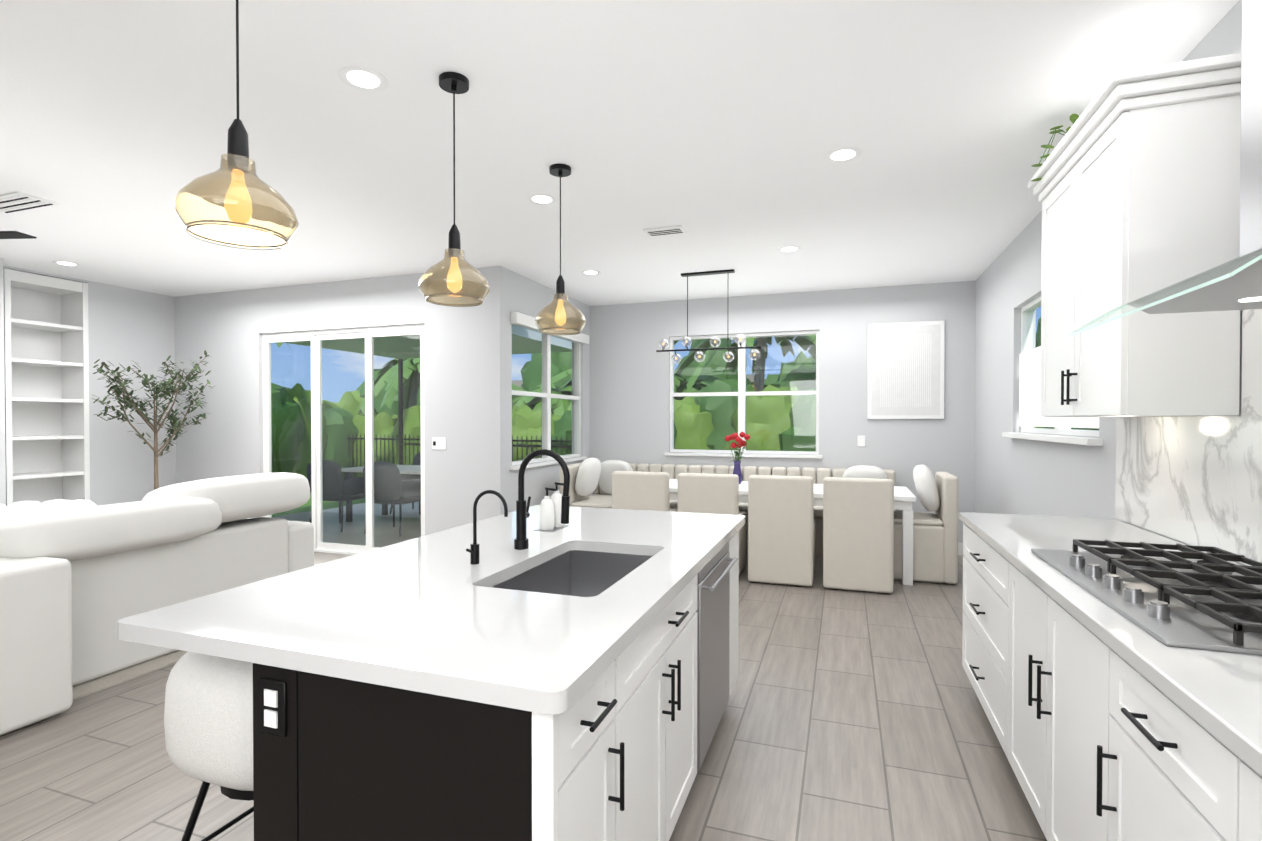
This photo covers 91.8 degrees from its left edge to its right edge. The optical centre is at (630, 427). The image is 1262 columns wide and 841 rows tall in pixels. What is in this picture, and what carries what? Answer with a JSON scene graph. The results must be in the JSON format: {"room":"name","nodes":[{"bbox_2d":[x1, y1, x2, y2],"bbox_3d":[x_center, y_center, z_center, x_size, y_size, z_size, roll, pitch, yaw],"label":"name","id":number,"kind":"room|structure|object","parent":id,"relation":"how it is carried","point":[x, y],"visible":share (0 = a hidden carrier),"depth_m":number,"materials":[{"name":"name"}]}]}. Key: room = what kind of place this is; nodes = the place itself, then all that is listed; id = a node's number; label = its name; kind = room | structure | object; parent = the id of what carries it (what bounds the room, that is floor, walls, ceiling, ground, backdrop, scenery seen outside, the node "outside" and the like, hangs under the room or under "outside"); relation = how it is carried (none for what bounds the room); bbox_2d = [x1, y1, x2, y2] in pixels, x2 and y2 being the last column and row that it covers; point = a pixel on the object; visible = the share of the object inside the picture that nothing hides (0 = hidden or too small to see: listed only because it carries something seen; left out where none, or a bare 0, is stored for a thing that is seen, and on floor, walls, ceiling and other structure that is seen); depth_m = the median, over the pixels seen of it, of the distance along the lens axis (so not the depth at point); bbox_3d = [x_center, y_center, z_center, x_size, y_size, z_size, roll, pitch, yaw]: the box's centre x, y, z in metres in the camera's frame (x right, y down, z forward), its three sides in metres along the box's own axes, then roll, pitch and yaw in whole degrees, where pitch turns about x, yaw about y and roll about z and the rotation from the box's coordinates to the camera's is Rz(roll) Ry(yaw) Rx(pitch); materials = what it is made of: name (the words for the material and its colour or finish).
{"room":"kitchen","nodes":[
{"label":"kitchen","id":0,"kind":"room"},
{"bbox_2d":[0,258,5,504],"bbox_3d":[-6.794,-0.050,2.502,0.300,2.850,6.400,0,1,19],"label":"wall","id":1,"kind":"structure","parent":0,"point":[2,444],"depth_m":5.46,"materials":[{"name":"paint"}]},
{"bbox_2d":[3,265,175,505],"bbox_3d":[-6.873,-0.059,3.340,0.400,2.850,8.230,0,1,19],"label":"wall","id":2,"kind":"structure","parent":0,"point":[127,327],"depth_m":6.67,"materials":[{"name":"paint"}]},
{"bbox_2d":[174,266,508,534],"bbox_3d":[-3.442,-0.095,6.583,4.750,2.850,0.150,0,1,19],"label":"wall","id":3,"kind":"structure","parent":0,"point":[466,360],"depth_m":6.17,"materials":[{"name":"paint"}]},
{"bbox_2d":[257,322,424,332],"bbox_3d":[-3.057,-1.033,6.356,2.204,0.012,0.006,0,1,19],"label":"door frame","id":4,"kind":"structure","parent":3,"relation":"attached to","point":[342,327],"depth_m":6.33,"materials":[{"name":"white wood"}]},
{"bbox_2d":[262,324,424,554],"bbox_3d":[-3.032,0.152,6.443,2.176,2.356,0.070,0,1,19],"label":"sliding door","id":5,"kind":"structure","parent":3,"relation":"attached to","point":[317,338],"depth_m":6.44,"materials":[{"name":"clear glass"}]},
{"bbox_2d":[432,437,445,449],"bbox_3d":[-1.868,0.157,5.953,0.160,0.120,0.011,0,1,19],"label":"switch plate","id":6,"kind":"object","parent":3,"relation":"attached to","point":[438,443],"depth_m":5.95,"materials":[{"name":"white plastic"}]},
{"bbox_2d":[0,511,1046,840],"bbox_3d":[-2.355,1.419,2.997,9.270,0.100,10.520,0,1,19],"label":"floor","id":7,"kind":"structure","parent":0,"point":[854,715],"depth_m":2.62,"materials":[{"name":"tile"}]},
{"bbox_2d":[3,268,89,506],"bbox_3d":[-5.911,-0.074,6.089,0.404,2.820,0.667,0,1,19],"label":"bookshelf","id":8,"kind":"object","parent":7,"relation":"on","point":[46,364],"visible":0.71,"depth_m":6.26,"materials":[{"name":"white wood"}]},
{"bbox_2d":[73,650,187,700],"bbox_3d":[-3.929,1.352,3.983,2.750,0.012,3.350,0,1,19],"label":"rug","id":9,"kind":"object","parent":7,"relation":"on","point":[84,689],"visible":0.12,"depth_m":3.35,"materials":[{"name":"beige fabric"}]},
{"bbox_2d":[0,499,96,522],"bbox_3d":[-4.734,0.966,4.709,0.910,0.730,1.040,0,1,19],"label":"armchair","id":10,"kind":"object","parent":9,"relation":"on","point":[15,510],"visible":0.23,"depth_m":4.97,"materials":[{"name":"fabric"}]},
{"bbox_2d":[0,472,313,735],"bbox_3d":[-3.676,0.839,3.546,2.310,1.022,2.920,0,1,19],"label":"sofa","id":11,"kind":"object","parent":9,"relation":"on","point":[76,584],"visible":0.98,"depth_m":3.32,"materials":[{"name":"fabric"}]},
{"bbox_2d":[93,350,214,489],"bbox_3d":[-4.827,0.263,6.267,1.030,2.141,1.052,0,1,19],"label":"tree","id":12,"kind":"object","parent":7,"relation":"on","point":[164,389],"visible":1,"depth_m":6.25,"materials":[{"name":"green plant"}]},
{"bbox_2d":[164,652,253,840],"bbox_3d":[-1.016,0.980,1.743,0.440,0.813,0.440,0,1,19],"label":"bar stool","id":13,"kind":"object","parent":7,"relation":"on","point":[208,718],"visible":0.23,"depth_m":1.54,"materials":[{"name":"white fabric"}]},
{"bbox_2d":[253,525,743,840],"bbox_3d":[-0.126,0.938,2.222,0.786,0.879,2.110,0,1,19],"label":"kitchen island","id":14,"kind":"object","parent":7,"relation":"on","point":[333,760],"depth_m":1.30,"materials":[{"name":"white wood"}]},
{"bbox_2d":[117,505,744,720],"bbox_3d":[-0.330,0.477,2.293,1.190,0.040,2.160,0,1,19],"label":"island countertop","id":15,"kind":"structure","parent":14,"relation":"on","point":[498,612],"depth_m":1.56,"materials":[{"name":"white stone"}]},
{"bbox_2d":[560,457,611,508],"bbox_3d":[-0.382,0.822,6.550,0.600,0.993,0.540,0,1,19],"label":"banquette","id":16,"kind":"object","parent":7,"relation":"on","point":[584,476],"visible":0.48,"depth_m":6.42,"materials":[{"name":"beige fabric"}]},
{"bbox_2d":[612,471,676,511],"bbox_3d":[0.166,0.867,5.873,0.540,0.918,0.600,0,1,19],"label":"dining chair","id":17,"kind":"object","parent":7,"relation":"on","point":[632,490],"visible":0.23,"depth_m":5.58,"materials":[{"name":"beige fabric"}]},
{"bbox_2d":[677,473,746,574],"bbox_3d":[0.761,0.869,5.666,0.540,0.918,0.600,0,1,19],"label":"dining chair","id":18,"kind":"object","parent":7,"relation":"on","point":[708,493],"visible":0.48,"depth_m":5.39,"materials":[{"name":"beige fabric"}]},
{"bbox_2d":[588,460,895,556],"bbox_3d":[1.070,0.860,6.890,3.540,0.933,0.570,0,1,19],"label":"banquette","id":19,"kind":"object","parent":7,"relation":"on","point":[603,489],"visible":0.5,"depth_m":6.90,"materials":[{"name":"beige fabric"}]},
{"bbox_2d":[748,475,815,585],"bbox_3d":[1.356,0.872,5.459,0.540,0.918,0.600,0,1,19],"label":"dining chair","id":20,"kind":"object","parent":7,"relation":"on","point":[781,535],"visible":1,"depth_m":5.18,"materials":[{"name":"beige fabric"}]},
{"bbox_2d":[669,479,915,585],"bbox_3d":[1.262,0.957,6.012,2.720,0.760,0.860,0,1,19],"label":"dining table","id":21,"kind":"object","parent":7,"relation":"on","point":[904,498],"visible":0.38,"depth_m":5.22,"materials":[{"name":"white wood"}]},
{"bbox_2d":[725,432,749,483],"bbox_3d":[1.083,0.308,6.207,0.251,0.530,0.254,0,1,19],"label":"vase","id":22,"kind":"object","parent":21,"relation":"on","point":[738,455],"visible":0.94,"depth_m":6.17,"materials":[{"name":"purple glass"}]},
{"bbox_2d":[823,477,893,592],"bbox_3d":[1.942,0.874,5.256,0.540,0.918,0.600,0,1,19],"label":"dining chair","id":23,"kind":"object","parent":7,"relation":"on","point":[858,534],"visible":1,"depth_m":4.97,"materials":[{"name":"beige fabric"}]},
{"bbox_2d":[893,465,957,583],"bbox_3d":[2.575,0.833,5.522,0.600,0.993,0.540,0,1,19],"label":"bench","id":24,"kind":"object","parent":7,"relation":"on","point":[935,547],"visible":0.83,"depth_m":5.26,"materials":[{"name":"beige fabric"}]},
{"bbox_2d":[959,512,1261,840],"bbox_3d":[1.575,0.892,1.768,0.708,0.982,2.890,0,1,19],"label":"base cabinet","id":25,"kind":"object","parent":7,"relation":"on","point":[1112,668],"depth_m":1.58,"materials":[{"name":"white wood"}]},
{"bbox_2d":[508,270,589,511],"bbox_3d":[-0.919,-0.098,6.838,0.150,2.850,1.990,0,1,19],"label":"wall","id":26,"kind":"structure","parent":0,"point":[529,297],"depth_m":6.44,"materials":[{"name":"paint"}]},
{"bbox_2d":[512,324,580,465],"bbox_3d":[-0.935,-0.352,6.756,0.070,1.436,1.706,0,1,19],"label":"window","id":27,"kind":"structure","parent":26,"relation":"in","point":[546,395],"depth_m":6.75,"materials":[{"name":"clear glass"}]},
{"bbox_2d":[510,456,586,469],"bbox_3d":[-0.881,0.387,6.746,0.105,0.034,1.790,0,1,19],"label":"sill","id":28,"kind":"structure","parent":26,"relation":"attached to","point":[546,463],"depth_m":6.53,"materials":[{"name":"white wood"}]},
{"bbox_2d":[510,312,588,344],"bbox_3d":[-0.838,-1.066,6.715,0.073,0.110,1.770,0,1,19],"label":"valance","id":29,"kind":"object","parent":26,"relation":"attached to","point":[522,320],"visible":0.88,"depth_m":6.16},
{"bbox_2d":[0,0,1238,305],"bbox_3d":[-2.355,-1.530,2.965,9.270,0.100,10.520,0,1,19],"label":"ceiling","id":30,"kind":"structure","parent":0,"point":[718,130],"depth_m":3.04,"materials":[{"name":"paint"}]},
{"bbox_2d":[0,231,36,238],"bbox_3d":[-4.344,-1.279,3.670,1.249,0.417,1.244,0,1,19],"label":"ceiling fan","id":31,"kind":"object","parent":30,"relation":"hanging from","point":[11,235],"visible":1,"depth_m":3.73,"materials":[{"name":"grey metal"}]},
{"bbox_2d":[0,192,59,213],"bbox_3d":[-4.098,-1.484,4.059,0.550,0.016,0.220,0,1,19],"label":"ceiling vent","id":32,"kind":"object","parent":30,"relation":"in","point":[13,202],"visible":0.98,"depth_m":4.03,"materials":[{"name":"white metal"}]},
{"bbox_2d":[52,261,80,266],"bbox_3d":[-5.200,-1.508,5.638,0.200,0.004,0.200,0,1,19],"label":"recessed light","id":33,"kind":"object","parent":30,"relation":"in","point":[65,263],"visible":1,"depth_m":5.62,"materials":[{"name":"white plastic"}]},
{"bbox_2d":[173,0,298,249],"bbox_3d":[-1.089,-0.996,1.694,0.294,0.940,0.294,0,1,19],"label":"pendant light","id":34,"kind":"object","parent":30,"relation":"hanging from","point":[234,200],"visible":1,"depth_m":1.64,"materials":[{"name":"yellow glass"}]},
{"bbox_2d":[337,65,388,91],"bbox_3d":[-1.135,-1.474,2.594,0.200,0.004,0.200,0,1,19],"label":"recessed light","id":35,"kind":"object","parent":30,"relation":"in","point":[361,78],"visible":1,"depth_m":2.58,"materials":[{"name":"white plastic"}]},
{"bbox_2d":[418,72,489,306],"bbox_3d":[-0.752,-1.006,2.604,0.294,0.940,0.294,0,1,19],"label":"pendant light","id":36,"kind":"object","parent":30,"relation":"hanging from","point":[453,278],"visible":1,"depth_m":2.54,"materials":[{"name":"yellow glass"}]},
{"bbox_2d":[527,194,556,204],"bbox_3d":[-0.582,-1.490,4.001,0.200,0.004,0.200,0,1,19],"label":"recessed light","id":37,"kind":"object","parent":30,"relation":"in","point":[542,199],"visible":1,"depth_m":4.00,"materials":[{"name":"white plastic"}]},
{"bbox_2d":[535,163,585,334],"bbox_3d":[-0.405,-1.016,3.510,0.294,0.940,0.294,0,1,19],"label":"pendant light","id":38,"kind":"object","parent":30,"relation":"hanging from","point":[559,314],"visible":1,"depth_m":3.44,"materials":[{"name":"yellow glass"}]},
{"bbox_2d":[581,270,600,274],"bbox_3d":[-0.392,-1.511,5.978,0.200,0.004,0.200,0,1,19],"label":"recessed light","id":39,"kind":"object","parent":30,"relation":"attached to","point":[590,272],"visible":1,"depth_m":5.96,"materials":[{"name":"white plastic"}]},
{"bbox_2d":[643,225,686,236],"bbox_3d":[0.258,-1.491,4.651,0.300,0.016,0.160,0,1,19],"label":"ceiling vent","id":40,"kind":"object","parent":30,"relation":"in","point":[668,230],"visible":0.98,"depth_m":4.62,"materials":[{"name":"white metal"}]},
{"bbox_2d":[656,269,761,363],"bbox_3d":[0.746,-1.074,5.968,1.040,0.876,0.204,0,1,19],"label":"chandelier","id":41,"kind":"object","parent":30,"relation":"hanging from","point":[687,275],"visible":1,"depth_m":5.96,"materials":[{"name":"black metal"}]},
{"bbox_2d":[777,246,801,252],"bbox_3d":[1.337,-1.502,5.165,0.200,0.004,0.200,0,1,19],"label":"recessed light","id":42,"kind":"object","parent":30,"relation":"in","point":[787,249],"visible":1,"depth_m":5.16,"materials":[{"name":"white plastic"}]},
{"bbox_2d":[824,147,862,162],"bbox_3d":[1.155,-1.482,3.333,0.200,0.004,0.200,0,1,19],"label":"recessed light","id":43,"kind":"object","parent":30,"relation":"in","point":[842,154],"visible":1,"depth_m":3.32,"materials":[{"name":"white plastic"}]},
{"bbox_2d":[590,281,975,542],"bbox_3d":[1.544,-0.101,7.115,4.620,2.850,0.150,0,1,19],"label":"wall","id":44,"kind":"structure","parent":0,"point":[629,394],"depth_m":6.81,"materials":[{"name":"paint"}]},
{"bbox_2d":[664,453,822,458],"bbox_3d":[1.282,0.325,7.139,1.824,0.034,0.105,0,1,19],"label":"sill","id":45,"kind":"structure","parent":44,"relation":"attached to","point":[745,455],"depth_m":7.06,"materials":[{"name":"white wood"}]},
{"bbox_2d":[670,330,818,454],"bbox_3d":[1.307,-0.395,7.204,1.740,1.399,0.070,0,1,19],"label":"window","id":46,"kind":"structure","parent":44,"relation":"in","point":[741,393],"depth_m":7.17,"materials":[{"name":"clear glass"}]},
{"bbox_2d":[857,436,864,446],"bbox_3d":[2.519,0.149,6.694,0.080,0.120,0.008,0,1,19],"label":"switch plate","id":47,"kind":"object","parent":44,"relation":"attached to","point":[860,439],"depth_m":6.69,"materials":[{"name":"white plastic"}]},
{"bbox_2d":[867,320,944,418],"bbox_3d":[2.924,-0.604,6.526,0.750,1.030,0.041,0,1,19],"label":"framed artwork","id":48,"kind":"object","parent":44,"relation":"attached to","point":[905,370],"visible":1,"depth_m":6.51,"materials":[{"name":"fabric"}]},
{"bbox_2d":[958,542,962,554],"bbox_3d":[1.517,1.260,7.052,4.320,0.130,0.014,0,1,19],"label":"baseboard","id":49,"kind":"structure","parent":44,"relation":"attached to","point":[960,548],"depth_m":6.37,"materials":[{"name":"white wood"}]},
{"bbox_2d":[974,0,1247,565],"bbox_3d":[1.927,-0.039,1.413,0.150,2.850,10.370,0,1,19],"label":"wall","id":50,"kind":"structure","parent":0,"point":[1024,476],"depth_m":4.74,"materials":[{"name":"paint"}]},
{"bbox_2d":[1002,432,1102,445],"bbox_3d":[2.766,0.068,4.071,0.130,0.039,1.840,0,1,19],"label":"sill","id":51,"kind":"structure","parent":50,"relation":"attached to","point":[1086,441],"depth_m":3.67,"materials":[{"name":"white wood"}]},
{"bbox_2d":[1020,296,1098,436],"bbox_3d":[2.853,-0.447,4.040,0.070,0.986,1.746,0,1,19],"label":"window","id":52,"kind":"structure","parent":50,"relation":"in","point":[1027,319],"depth_m":4.68,"materials":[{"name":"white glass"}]},
{"bbox_2d":[1019,346,1098,427],"bbox_3d":[2.806,-0.287,4.059,0.010,0.570,1.650,0,1,19],"label":"window blind","id":53,"kind":"object","parent":52,"relation":"attached to","point":[1030,391],"visible":0.43,"depth_m":4.46,"materials":[{"name":"white fabric"}]},
{"bbox_2d":[1028,53,1241,416],"bbox_3d":[2.049,-0.739,2.577,0.487,1.385,1.064,0,1,19],"label":"upper cabinet","id":54,"kind":"object","parent":50,"relation":"attached to","point":[1134,182],"visible":1,"depth_m":2.15,"materials":[{"name":"white wood"}]},
{"bbox_2d":[1031,114,1079,180],"bbox_3d":[2.159,-1.314,2.888,0.487,0.242,0.393,0,1,19],"label":"plant","id":55,"kind":"object","parent":54,"relation":"on","point":[1050,164],"depth_m":2.89,"materials":[{"name":"green plant"}]},
{"bbox_2d":[1070,0,1261,335],"bbox_3d":[1.577,-0.880,1.520,0.553,1.166,0.900,0,1,19],"label":"range hood","id":56,"kind":"object","parent":50,"relation":"attached to","point":[1235,284],"visible":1,"depth_m":1.62,"materials":[{"name":"silver metal"}]},
{"bbox_2d":[1115,309,1261,565],"bbox_3d":[1.920,-0.501,1.638,0.013,1.928,2.900,0,1,19],"label":"backsplash","id":57,"kind":"structure","parent":50,"relation":"attached to","point":[1194,480],"depth_m":2.28,"materials":[{"name":"white stone"}]},
{"label":"outside","id":58,"kind":"structure","parent":0,"visible":0},
{"bbox_2d":[271,317,1098,536],"bbox_3d":[-0.487,-2.196,13.309,70.000,7.717,65.000,0,1,19],"label":"outdoor background","id":59,"kind":"object","parent":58,"point":[409,399],"depth_m":12.27,"materials":[{"name":"green plant"}]}
]}

